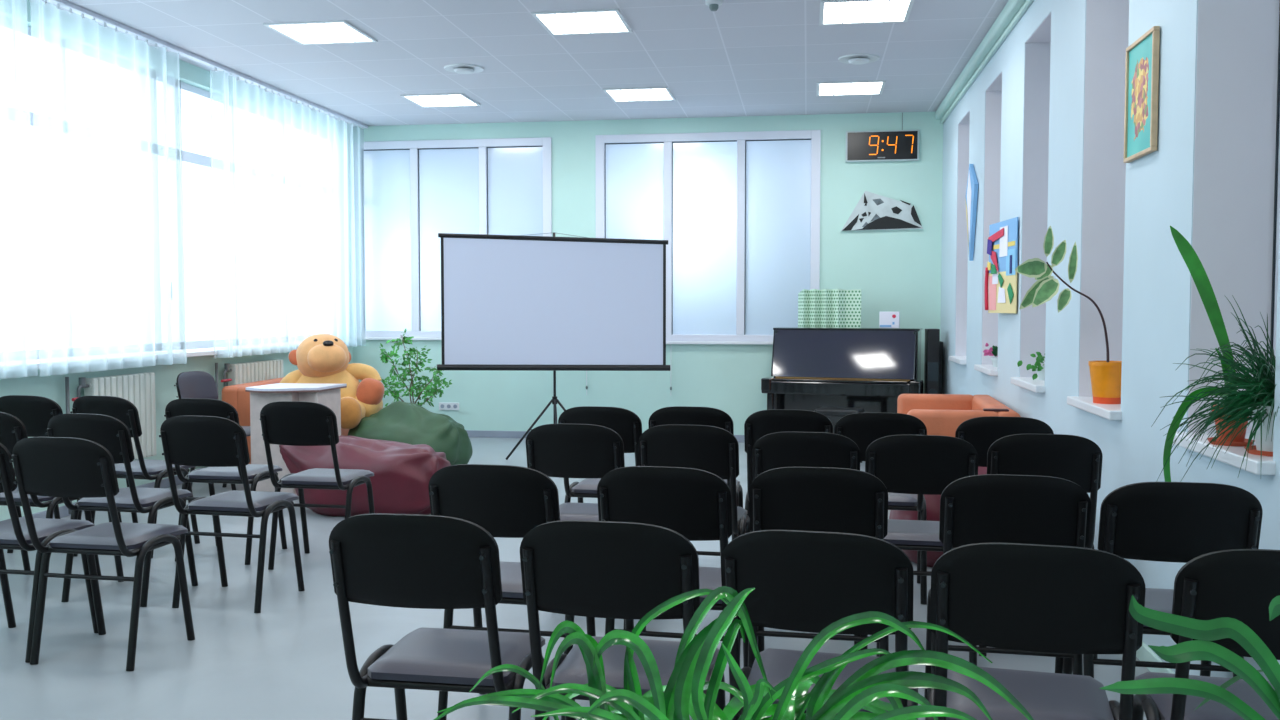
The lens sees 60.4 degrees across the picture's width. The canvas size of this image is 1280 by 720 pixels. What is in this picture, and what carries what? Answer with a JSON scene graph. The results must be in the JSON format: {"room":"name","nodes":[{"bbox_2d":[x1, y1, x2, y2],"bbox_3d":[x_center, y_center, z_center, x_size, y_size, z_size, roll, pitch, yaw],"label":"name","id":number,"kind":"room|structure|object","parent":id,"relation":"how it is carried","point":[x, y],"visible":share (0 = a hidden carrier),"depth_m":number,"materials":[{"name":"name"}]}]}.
{"room":"school assembly room","nodes":[
{"label":"school assembly room","id":0,"kind":"room"},
{"bbox_2d":[0,0,351,520],"bbox_3d":[-4.300,-0.553,5.674,0.250,3.400,13.170,0,3,9],"label":"wall","id":1,"kind":"structure","parent":0,"point":[52,387],"depth_m":8.58,"materials":[{"name":"white paint"}]},
{"bbox_2d":[23,472,189,518],"bbox_3d":[-4.169,1.109,5.724,0.018,0.075,13.150,0,3,9],"label":"baseboard","id":2,"kind":"structure","parent":1,"relation":"attached to","point":[63,510],"depth_m":7.95,"materials":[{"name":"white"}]},
{"bbox_2d":[65,372,156,513],"bbox_3d":[-3.782,0.558,7.861,0.129,0.930,0.940,0,3,9],"label":"radiator","id":3,"kind":"object","parent":1,"relation":"attached to","point":[137,388],"visible":0.45,"depth_m":8.06,"materials":[{"name":"white metal"}]},
{"bbox_2d":[0,19,357,371],"bbox_3d":[-4.032,-1.040,6.587,0.320,2.235,10.800,0,3,9],"label":"window","id":4,"kind":"structure","parent":1,"relation":"in","point":[32,119],"depth_m":8.91,"materials":[{"name":"white plastic"}]},
{"bbox_2d":[215,359,283,399],"bbox_3d":[-3.485,0.465,9.817,0.129,0.930,1.100,0,3,9],"label":"radiator","id":5,"kind":"object","parent":1,"relation":"attached to","point":[247,372],"visible":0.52,"depth_m":9.73,"materials":[{"name":"white metal"}]},
{"bbox_2d":[30,0,1008,126],"bbox_3d":[-0.794,-2.309,5.766,7.230,0.100,14.970,0,3,9],"label":"ceiling","id":6,"kind":"structure","parent":0,"point":[742,57],"depth_m":8.66,"materials":[{"name":"tile"}]},
{"bbox_2d":[47,0,367,127],"bbox_3d":[-3.828,-2.283,6.567,0.070,0.030,11.040,0,3,9],"label":"track","id":7,"kind":"object","parent":6,"relation":"attached to","point":[64,4],"visible":1,"depth_m":8.57,"materials":[{"name":"white plastic"}]},
{"bbox_2d":[0,0,31,378],"bbox_3d":[-4.200,-0.958,4.118,0.078,2.382,5.550,0,3,9],"label":"curtain","id":8,"kind":"object","parent":7,"relation":"hanging from","point":[6,294],"visible":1,"depth_m":6.68,"materials":[{"name":"white fabric"}]},
{"bbox_2d":[35,0,186,375],"bbox_3d":[-3.663,-1.125,7.655,0.114,2.387,1.604,0,3,9],"label":"curtain","id":9,"kind":"object","parent":7,"relation":"hanging from","point":[100,76],"visible":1,"depth_m":7.51,"materials":[{"name":"white fabric"}]},
{"bbox_2d":[210,68,362,357],"bbox_3d":[-3.238,-1.269,10.498,0.120,2.372,3.029,0,3,9],"label":"curtain","id":10,"kind":"object","parent":7,"relation":"hanging from","point":[297,154],"visible":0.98,"depth_m":10.26,"materials":[{"name":"white fabric"}]},
{"bbox_2d":[263,20,377,44],"bbox_3d":[-2.291,-2.357,7.930,0.600,0.012,0.600,0,3,9],"label":"recessed light","id":11,"kind":"object","parent":6,"relation":"in","point":[332,31],"visible":1,"depth_m":7.91,"materials":[{"name":"white plastic"}]},
{"bbox_2d":[400,93,480,107],"bbox_3d":[-1.899,-2.482,10.518,0.600,0.012,0.600,0,3,9],"label":"recessed light","id":12,"kind":"object","parent":6,"relation":"in","point":[445,99],"visible":1,"depth_m":10.51,"materials":[{"name":"white plastic"}]},
{"bbox_2d":[444,64,483,73],"bbox_3d":[-1.459,-2.400,9.118,0.330,0.040,0.330,0,3,9],"label":"ceiling vent","id":13,"kind":"object","parent":6,"relation":"in","point":[455,68],"visible":1,"depth_m":9.08,"materials":[{"name":"white plastic"}]},
{"bbox_2d":[531,9,632,35],"bbox_3d":[-0.393,-2.343,7.643,0.600,0.012,0.600,0,3,9],"label":"recessed light","id":14,"kind":"object","parent":6,"relation":"in","point":[599,21],"visible":1,"depth_m":7.61,"materials":[{"name":"white plastic"}]},
{"bbox_2d":[602,87,675,101],"bbox_3d":[0.000,-2.468,10.230,0.600,0.012,0.600,0,3,9],"label":"recessed light","id":15,"kind":"object","parent":6,"relation":"in","point":[644,93],"visible":1,"depth_m":10.21,"materials":[{"name":"white plastic"}]},
{"bbox_2d":[705,0,721,10],"bbox_3d":[0.477,-2.290,7.108,0.110,0.067,0.110,0,3,9],"label":"smoke detector","id":16,"kind":"object","parent":6,"relation":"attached to","point":[713,5],"visible":1,"depth_m":7.08,"materials":[{"name":"white plastic"}]},
{"bbox_2d":[816,80,885,95],"bbox_3d":[1.898,-2.454,9.943,0.600,0.012,0.600,0,3,9],"label":"recessed light","id":17,"kind":"object","parent":6,"relation":"in","point":[875,87],"visible":1,"depth_m":9.93,"materials":[{"name":"white plastic"}]},
{"bbox_2d":[838,53,879,64],"bbox_3d":[1.743,-2.383,8.755,0.330,0.040,0.330,0,3,9],"label":"ceiling vent","id":18,"kind":"object","parent":6,"relation":"in","point":[859,58],"visible":1,"depth_m":8.71,"materials":[{"name":"white plastic"}]},
{"bbox_2d":[819,0,914,24],"bbox_3d":[1.505,-2.330,7.355,0.600,0.012,0.600,0,3,9],"label":"recessed light","id":19,"kind":"object","parent":6,"relation":"in","point":[832,12],"visible":1,"depth_m":7.35,"materials":[{"name":"white plastic"}]},
{"bbox_2d":[0,437,1149,719],"bbox_3d":[-0.794,1.187,5.934,7.230,0.100,14.970,0,3,9],"label":"floor","id":20,"kind":"structure","parent":0,"point":[286,660],"depth_m":4.73,"materials":[{"name":"plastic"}]},
{"bbox_2d":[0,443,97,662],"bbox_3d":[-2.626,0.739,4.579,0.457,0.930,0.584,1,3,11],"label":"chair","id":21,"kind":"object","parent":20,"relation":"on","point":[14,535],"visible":0.72,"depth_m":4.47,"materials":[{"name":"black"}]},
{"bbox_2d":[0,412,100,574],"bbox_3d":[-3.099,0.693,5.544,0.457,0.930,0.584,1,3,12],"label":"chair","id":22,"kind":"object","parent":20,"relation":"on","point":[13,430],"visible":0.38,"depth_m":5.41,"materials":[{"name":"black"}]},
{"bbox_2d":[0,395,121,556],"bbox_3d":[-3.402,0.649,6.449,0.457,0.930,0.584,1,3,12],"label":"chair","id":23,"kind":"object","parent":20,"relation":"on","point":[35,412],"visible":0.16,"depth_m":6.16,"materials":[{"name":"black"}]},
{"bbox_2d":[9,437,194,670],"bbox_3d":[-2.175,0.744,4.474,0.457,0.930,0.584,1,3,11],"label":"chair","id":24,"kind":"object","parent":20,"relation":"on","point":[68,467],"visible":1,"depth_m":4.31,"materials":[{"name":"black"}]},
{"bbox_2d":[45,413,197,606],"bbox_3d":[-2.532,0.700,5.393,0.457,0.930,0.584,1,3,12],"label":"chair","id":25,"kind":"object","parent":20,"relation":"on","point":[109,432],"visible":0.76,"depth_m":5.22,"materials":[{"name":"black fabric"}]},
{"bbox_2d":[70,396,199,557],"bbox_3d":[-2.937,0.651,6.415,0.457,0.930,0.584,1,3,16],"label":"chair","id":26,"kind":"object","parent":20,"relation":"on","point":[122,409],"visible":0.51,"depth_m":6.17,"materials":[{"name":"black fabric"}]},
{"bbox_2d":[174,371,250,489],"bbox_3d":[-3.186,0.555,8.414,0.584,0.930,0.457,1,3,16],"label":"chair","id":27,"kind":"object","parent":20,"relation":"on","point":[189,384],"visible":0.36,"depth_m":8.46,"materials":[{"name":"black fabric"}]},
{"bbox_2d":[164,398,286,564],"bbox_3d":[-2.347,0.659,6.244,0.457,0.930,0.584,1,3,11],"label":"chair","id":28,"kind":"object","parent":20,"relation":"on","point":[256,473],"visible":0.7,"depth_m":6.12,"materials":[{"name":"black"}]},
{"bbox_2d":[159,416,304,612],"bbox_3d":[-1.956,0.705,5.291,0.457,0.930,0.584,1,3,12],"label":"chair","id":29,"kind":"object","parent":20,"relation":"on","point":[203,441],"visible":1,"depth_m":5.11,"materials":[{"name":"black fabric"}]},
{"bbox_2d":[222,377,348,463],"bbox_3d":[-3.002,0.571,9.586,0.680,0.780,1.420,0,3,5],"label":"sofa","id":30,"kind":"object","parent":20,"relation":"on","point":[235,395],"visible":0.12,"depth_m":8.89,"materials":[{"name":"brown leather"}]},
{"bbox_2d":[280,334,384,428],"bbox_3d":[-2.692,0.175,9.497,0.935,0.800,0.674,0,3,-3],"label":"teddy bear","id":31,"kind":"object","parent":30,"relation":"on","point":[319,358],"visible":0.71,"depth_m":9.44},
{"bbox_2d":[341,428,348,435],"bbox_3d":[-2.928,0.621,9.583,0.530,0.200,1.120,0,3,5],"label":"seat cushion","id":32,"kind":"object","parent":30,"relation":"on","point":[344,432],"depth_m":9.83,"materials":[{"name":"fabric"}]},
{"bbox_2d":[245,383,346,494],"bbox_3d":[-2.601,0.609,8.298,0.548,0.828,0.609,1,3,12],"label":"lectern","id":33,"kind":"object","parent":20,"relation":"on","point":[329,395],"visible":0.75,"depth_m":8.14,"materials":[{"name":"white wood"}]},
{"bbox_2d":[260,401,374,569],"bbox_3d":[-1.761,0.668,6.052,0.457,0.930,0.584,1,3,11],"label":"chair","id":34,"kind":"object","parent":20,"relation":"on","point":[294,423],"visible":1,"depth_m":5.83,"materials":[{"name":"black fabric"}]},
{"bbox_2d":[279,435,450,516],"bbox_3d":[-1.880,0.785,7.639,1.281,0.534,0.664,1,3,15],"label":"beanbag","id":35,"kind":"object","parent":20,"relation":"on","point":[403,472],"visible":0.66,"depth_m":7.35,"materials":[{"name":"red fabric"}]},
{"bbox_2d":[347,401,472,464],"bbox_3d":[-1.994,0.656,9.465,1.020,0.617,0.893,1,3,17],"label":"beanbag","id":36,"kind":"object","parent":20,"relation":"on","point":[399,421],"visible":0.57,"depth_m":9.22,"materials":[{"name":"green fabric"}]},
{"bbox_2d":[379,329,451,406],"bbox_3d":[-2.197,0.301,10.599,0.825,1.218,0.348,0,3,9],"label":"fig","id":37,"kind":"object","parent":20,"relation":"on","point":[430,391],"visible":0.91,"depth_m":10.57,"materials":[{"name":"plant"}]},
{"bbox_2d":[329,513,549,719],"bbox_3d":[-0.512,0.819,2.917,0.457,0.930,0.584,0,3,10],"label":"chair","id":38,"kind":"object","parent":20,"relation":"on","point":[380,559],"visible":0.86,"depth_m":2.67,"materials":[{"name":"black"}]},
{"bbox_2d":[428,464,595,719],"bbox_3d":[-0.421,0.779,3.741,0.457,0.930,0.584,1,3,12],"label":"chair","id":39,"kind":"object","parent":20,"relation":"on","point":[508,501],"visible":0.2,"depth_m":3.47,"materials":[{"name":"black fabric"}]},
{"bbox_2d":[437,232,669,459],"bbox_3d":[-0.772,-0.109,9.932,2.120,2.095,0.635,0,3,-4],"label":"projection screen","id":40,"kind":"object","parent":20,"relation":"on","point":[509,302],"visible":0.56,"depth_m":10.02,"materials":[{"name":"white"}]},
{"bbox_2d":[526,424,624,628],"bbox_3d":[-0.237,0.721,4.949,0.457,0.930,0.584,1,3,11],"label":"chair","id":41,"kind":"object","parent":20,"relation":"on","point":[553,450],"visible":0.38,"depth_m":4.67,"materials":[{"name":"black fabric"}]},
{"bbox_2d":[558,406,641,502],"bbox_3d":[-0.155,0.682,5.758,0.457,0.930,0.584,1,3,12],"label":"chair","id":42,"kind":"object","parent":20,"relation":"on","point":[626,423],"visible":0.44,"depth_m":5.47,"materials":[{"name":"black fabric"}]},
{"bbox_2d":[520,520,725,719],"bbox_3d":[-0.028,0.823,2.829,0.457,0.930,0.584,1,3,12],"label":"chair","id":43,"kind":"object","parent":20,"relation":"on","point":[598,569],"visible":0.56,"depth_m":2.56,"materials":[{"name":"black fabric"}]},
{"bbox_2d":[597,466,748,666],"bbox_3d":[0.125,0.781,3.697,0.457,0.930,0.584,1,3,13],"label":"chair","id":44,"kind":"object","parent":20,"relation":"on","point":[696,504],"visible":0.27,"depth_m":3.42,"materials":[{"name":"black"}]},
{"bbox_2d":[638,425,750,637],"bbox_3d":[0.251,0.723,4.909,0.457,0.930,0.584,1,3,12],"label":"chair","id":45,"kind":"object","parent":20,"relation":"on","point":[715,450],"visible":0.47,"depth_m":4.63,"materials":[{"name":"black"}]},
{"bbox_2d":[648,406,742,539],"bbox_3d":[0.297,0.682,5.759,0.457,0.930,0.584,1,3,11],"label":"chair","id":46,"kind":"object","parent":20,"relation":"on","point":[675,415],"visible":0.24,"depth_m":5.46,"materials":[{"name":"black"}]},
{"bbox_2d":[744,409,832,517],"bbox_3d":[0.768,0.690,5.596,0.457,0.930,0.584,1,3,12],"label":"chair","id":47,"kind":"object","parent":20,"relation":"on","point":[759,424],"visible":0.26,"depth_m":5.31,"materials":[{"name":"black fabric"}]},
{"bbox_2d":[752,432,859,650],"bbox_3d":[0.706,0.736,4.645,0.457,0.930,0.584,1,3,11],"label":"chair","id":48,"kind":"object","parent":20,"relation":"on","point":[778,449],"visible":0.16,"depth_m":4.35,"materials":[{"name":"black"}]},
{"bbox_2d":[748,467,888,667],"bbox_3d":[0.599,0.782,3.685,0.457,0.930,0.584,1,3,11],"label":"chair","id":49,"kind":"object","parent":20,"relation":"on","point":[822,499],"visible":0.34,"depth_m":3.41,"materials":[{"name":"black"}]},
{"bbox_2d":[721,530,917,719],"bbox_3d":[0.452,0.829,2.712,0.457,0.930,0.584,1,3,15],"label":"chair","id":50,"kind":"object","parent":20,"relation":"on","point":[802,581],"visible":0.54,"depth_m":2.44,"materials":[{"name":"black"}]},
{"bbox_2d":[815,407,863,462],"bbox_3d":[1.814,0.691,10.005,0.400,0.500,0.300,1,3,22],"label":"stool","id":51,"kind":"object","parent":20,"relation":"on","point":[827,411],"visible":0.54,"depth_m":9.89,"materials":[{"name":"black metal"}]},
{"bbox_2d":[761,327,923,432],"bbox_3d":[2.008,0.294,10.813,1.520,1.215,0.645,1,3,20],"label":"upright piano","id":52,"kind":"object","parent":20,"relation":"on","point":[812,369],"visible":0.59,"depth_m":10.69,"materials":[{"name":"black paint"}]},
{"bbox_2d":[798,289,861,327],"bbox_3d":[1.889,-0.515,10.968,0.620,0.385,0.200,1,3,13],"label":"gift bag","id":53,"kind":"object","parent":52,"relation":"on","point":[825,308],"visible":1,"depth_m":10.90,"materials":[{"name":"green paper"}]},
{"bbox_2d":[879,312,899,327],"bbox_3d":[2.443,-0.393,10.768,0.190,0.160,0.063,1,3,18],"label":"desk calendar","id":54,"kind":"object","parent":52,"relation":"on","point":[886,319],"visible":0.95,"depth_m":10.74,"materials":[{"name":"white paper"}]},
{"bbox_2d":[834,412,926,603],"bbox_3d":[1.182,0.698,5.443,0.457,0.930,0.584,1,3,12],"label":"chair","id":55,"kind":"object","parent":20,"relation":"on","point":[864,428],"visible":0.38,"depth_m":5.18,"materials":[{"name":"black"}]},
{"bbox_2d":[860,435,978,665],"bbox_3d":[1.145,0.741,4.541,0.457,0.930,0.584,1,3,12],"label":"chair","id":56,"kind":"object","parent":20,"relation":"on","point":[905,464],"visible":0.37,"depth_m":4.28,"materials":[{"name":"black fabric"}]},
{"bbox_2d":[924,329,939,393],"bbox_3d":[2.840,0.301,10.719,0.116,1.210,0.246,0,3,9],"label":"loudspeaker","id":57,"kind":"object","parent":20,"relation":"on","point":[932,336],"visible":0.39,"depth_m":10.59,"materials":[{"name":"black plastic"}]},
{"bbox_2d":[928,362,937,380],"bbox_3d":[2.822,0.112,10.591,0.096,0.180,0.006,0,3,9],"label":"grille","id":58,"kind":"object","parent":57,"relation":"attached to","point":[932,366],"depth_m":10.59,"materials":[{"name":"black"}]},
{"bbox_2d":[889,466,986,566],"bbox_3d":[1.764,0.837,6.173,0.721,0.572,0.651,0,3,-1],"label":"beanbag","id":59,"kind":"object","parent":20,"relation":"on","point":[932,501],"visible":0.06,"depth_m":5.94,"materials":[{"name":"red fabric"}]},
{"bbox_2d":[939,341,942,393],"bbox_3d":[2.975,0.352,11.005,0.064,1.080,0.306,0,3,9],"label":"loudspeaker","id":60,"kind":"object","parent":20,"relation":"on","point":[941,342],"visible":0.11,"depth_m":10.84,"materials":[{"name":"black plastic"}]},
{"bbox_2d":[939,374,941,391],"bbox_3d":[2.953,0.230,10.850,0.044,0.180,0.006,0,3,9],"label":"grille","id":61,"kind":"object","parent":60,"relation":"attached to","point":[940,375],"depth_m":10.85,"materials":[{"name":"black"}]},
{"bbox_2d":[897,394,1020,436],"bbox_3d":[2.122,0.666,7.466,0.680,0.792,1.420,1,3,11],"label":"sofa","id":62,"kind":"object","parent":20,"relation":"on","point":[941,414],"visible":0.32,"depth_m":7.17,"materials":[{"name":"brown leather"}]},
{"bbox_2d":[955,416,1053,466],"bbox_3d":[1.708,0.707,5.252,0.457,0.930,0.584,1,3,13],"label":"chair","id":63,"kind":"object","parent":20,"relation":"on","point":[980,432],"visible":0.12,"depth_m":4.97,"materials":[{"name":"black fabric"}]},
{"bbox_2d":[924,474,1090,698],"bbox_3d":[1.165,0.789,3.530,0.457,0.930,0.584,1,3,12],"label":"chair","id":64,"kind":"object","parent":20,"relation":"on","point":[985,508],"visible":0.39,"depth_m":3.26,"materials":[{"name":"black fabric"}]},
{"bbox_2d":[925,543,1145,719],"bbox_3d":[0.901,0.835,2.575,0.457,0.930,0.584,1,3,16],"label":"chair","id":65,"kind":"object","parent":20,"relation":"on","point":[1014,596],"visible":0.81,"depth_m":2.32,"materials":[{"name":"black"}]},
{"bbox_2d":[979,434,1102,658],"bbox_3d":[1.638,0.739,4.575,0.457,0.930,0.584,1,3,12],"label":"chair","id":66,"kind":"object","parent":20,"relation":"on","point":[1076,459],"visible":0.39,"depth_m":4.29,"materials":[{"name":"black fabric"}]},
{"bbox_2d":[1062,482,1262,678],"bbox_3d":[1.589,0.796,3.395,0.457,0.930,0.584,1,3,11],"label":"chair","id":67,"kind":"object","parent":20,"relation":"on","point":[1181,522],"visible":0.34,"depth_m":3.12,"materials":[{"name":"black"}]},
{"bbox_2d":[1132,549,1279,719],"bbox_3d":[1.398,0.838,2.517,0.457,0.930,0.584,1,3,15],"label":"chair","id":68,"kind":"object","parent":20,"relation":"on","point":[1241,585],"visible":0.7,"depth_m":2.29,"materials":[{"name":"black"}]},
{"bbox_3d":[0.111,1.042,1.449,0.320,0.621,0.323,0,3,9],"label":"plant stand","id":69,"kind":"object","parent":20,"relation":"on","visible":0},
{"bbox_2d":[434,586,1033,719],"bbox_3d":[0.105,0.499,1.412,0.736,0.467,0.555,0,3,-6],"label":"spider plant","id":70,"kind":"object","parent":69,"relation":"on","point":[683,696],"visible":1,"depth_m":1.34,"materials":[{"name":"green plant"}]},
{"bbox_3d":[0.956,1.044,1.422,0.320,0.621,0.323,0,3,9],"label":"plant stand","id":71,"kind":"object","parent":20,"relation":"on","visible":0},
{"bbox_2d":[1099,595,1279,719],"bbox_3d":[0.959,0.508,1.495,0.705,0.441,0.444,0,3,9],"label":"spider plant","id":72,"kind":"object","parent":71,"relation":"on","point":[1204,632],"visible":1,"depth_m":1.42,"materials":[{"name":"green plant"}]},
{"bbox_2d":[350,111,942,434],"bbox_3d":[0.073,-0.844,11.725,7.080,3.400,0.120,0,3,9],"label":"wall","id":73,"kind":"structure","parent":0,"point":[894,270],"depth_m":11.59,"materials":[{"name":"green paint"}]},
{"bbox_2d":[439,402,458,409],"bbox_3d":[-2.090,0.504,12.050,0.217,0.079,0.015,0,3,9],"label":"power socket","id":74,"kind":"object","parent":73,"relation":"attached to","point":[442,405],"visible":1,"depth_m":12.04,"materials":[{"name":"white plastic"}]},
{"bbox_2d":[353,137,551,339],"bbox_3d":[-2.046,-1.301,11.974,2.270,2.170,0.120,0,3,9],"label":"window","id":75,"kind":"structure","parent":73,"relation":"in","point":[412,192],"depth_m":12.01,"materials":[{"name":"white glass"}]},
{"bbox_2d":[466,430,744,441],"bbox_3d":[-0.061,0.819,11.755,6.330,0.075,0.018,0,3,9],"label":"baseboard","id":76,"kind":"structure","parent":73,"relation":"attached to","point":[471,433],"depth_m":11.97,"materials":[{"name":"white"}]},
{"bbox_2d":[595,130,820,344],"bbox_3d":[0.697,-1.271,11.559,2.397,2.210,0.120,0,3,9],"label":"window","id":77,"kind":"structure","parent":73,"relation":"in","point":[738,213],"depth_m":11.54,"materials":[{"name":"white glass"}]},
{"bbox_2d":[841,191,922,230],"bbox_3d":[2.476,-1.528,11.249,0.822,0.406,0.034,0,3,9],"label":"picture","id":78,"kind":"object","parent":73,"relation":"attached to","point":[873,211],"visible":1,"depth_m":11.24,"materials":[{"name":"paper"}]},
{"bbox_2d":[846,113,918,161],"bbox_3d":[2.467,-2.270,11.202,0.730,0.490,0.059,0,3,9],"label":"digital clock","id":79,"kind":"object","parent":73,"relation":"attached to","point":[881,145],"visible":1,"depth_m":11.18,"materials":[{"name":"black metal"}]},
{"bbox_2d":[940,0,1279,680],"bbox_3d":[2.329,-0.505,4.670,0.500,3.400,13.170,0,3,9],"label":"wall","id":80,"kind":"structure","parent":0,"point":[1159,185],"depth_m":4.85,"materials":[{"name":"white paint"}]},
{"bbox_2d":[949,356,966,364],"bbox_3d":[2.986,-1.057,9.700,0.387,2.160,0.775,0,3,9],"label":"window","id":81,"kind":"structure","parent":80,"relation":"in","point":[961,360],"depth_m":9.63,"materials":[{"name":"white plastic"}]},
{"bbox_2d":[965,164,978,260],"bbox_3d":[2.720,-1.215,9.032,0.034,0.800,0.510,0,3,9],"label":"picture","id":82,"kind":"object","parent":80,"relation":"attached to","point":[971,198],"visible":1,"depth_m":8.97,"materials":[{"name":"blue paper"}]},
{"bbox_2d":[935,0,1033,123],"bbox_3d":[2.040,-2.142,4.635,0.085,0.125,13.170,0,3,9],"label":"trim","id":83,"kind":"structure","parent":80,"relation":"attached to","point":[1013,10],"depth_m":8.20,"materials":[{"name":"teal"}]},
{"bbox_2d":[974,364,997,375],"bbox_3d":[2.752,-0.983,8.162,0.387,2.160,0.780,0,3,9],"label":"windowsill","id":84,"kind":"structure","parent":80,"relation":"in","point":[990,370],"depth_m":8.16,"materials":[{"name":"white plastic"}]},
{"bbox_2d":[983,343,997,366],"bbox_3d":[2.674,-0.040,8.285,0.185,0.181,0.173,0,3,9],"label":"flower plant","id":85,"kind":"object","parent":84,"relation":"on","point":[994,349],"visible":0.48,"depth_m":8.26,"materials":[{"name":"pink plant"}]},
{"bbox_2d":[985,217,1017,312],"bbox_3d":[2.439,-0.628,7.448,0.036,0.620,0.707,0,3,4],"label":"collage","id":86,"kind":"object","parent":80,"relation":"attached to","point":[1002,243],"visible":0.98,"depth_m":7.41,"materials":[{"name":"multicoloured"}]},
{"bbox_2d":[1011,377,1044,392],"bbox_3d":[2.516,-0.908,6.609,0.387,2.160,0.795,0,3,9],"label":"windowsill","id":87,"kind":"structure","parent":80,"relation":"in","point":[1036,385],"depth_m":6.62,"materials":[{"name":"white plastic"}]},
{"bbox_2d":[1017,352,1044,379],"bbox_3d":[2.496,0.024,6.761,0.248,0.199,0.236,-2,3,-36],"label":"plant","id":88,"kind":"object","parent":87,"relation":"on","point":[1037,366],"visible":0.48,"depth_m":6.75,"materials":[{"name":"green plant"}]},
{"bbox_2d":[1067,396,1121,419],"bbox_3d":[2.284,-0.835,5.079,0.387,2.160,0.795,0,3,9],"label":"windowsill","id":89,"kind":"structure","parent":80,"relation":"in","point":[1108,411],"depth_m":5.02,"materials":[{"name":"white plastic"}]},
{"bbox_2d":[1015,226,1121,403],"bbox_3d":[2.010,-0.213,5.150,0.525,0.827,0.176,0,3,9],"label":"rubber plant","id":90,"kind":"object","parent":89,"relation":"on","point":[1105,376],"visible":0.94,"depth_m":5.10,"materials":[{"name":"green plant"}]},
{"bbox_2d":[955,0,1279,432],"bbox_3d":[2.163,-0.817,4.295,0.271,2.120,11.690,0,3,9],"label":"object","id":91,"kind":"structure","parent":80,"relation":"attached to","point":[1238,40],"depth_m":5.41,"materials":[{"name":"grey paint"}]},
{"bbox_2d":[1124,26,1159,162],"bbox_3d":[2.033,-1.065,4.465,0.024,0.480,0.380,0,3,9],"label":"framed painting","id":92,"kind":"object","parent":80,"relation":"attached to","point":[1142,56],"visible":1,"depth_m":4.44,"materials":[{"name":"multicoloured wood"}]},
{"bbox_2d":[1136,641,1174,673],"bbox_3d":[2.072,1.155,4.779,0.018,0.075,13.150,0,3,9],"label":"baseboard","id":93,"kind":"structure","parent":80,"relation":"attached to","point":[1144,653],"depth_m":4.29,"materials":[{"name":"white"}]},
{"bbox_2d":[1173,9,1279,475],"bbox_3d":[2.046,-0.759,3.508,0.387,2.160,0.775,0,3,9],"label":"window","id":94,"kind":"structure","parent":80,"relation":"in","point":[1234,455],"depth_m":3.83,"materials":[{"name":"white plastic"}]},
{"bbox_2d":[1163,226,1254,481],"bbox_3d":[1.844,-0.002,3.527,0.359,0.847,0.140,-2,3,-35],"label":"leaf plant","id":95,"kind":"object","parent":94,"relation":"on","point":[1197,271],"visible":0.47,"depth_m":3.48,"materials":[{"name":"plant"}]},
{"bbox_2d":[1151,295,1278,481],"bbox_3d":[1.827,0.100,3.338,0.447,0.595,0.578,-1,3,-20],"label":"grassy plant","id":96,"kind":"object","parent":94,"relation":"on","point":[1256,401],"visible":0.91,"depth_m":3.33,"materials":[{"name":"plant"}]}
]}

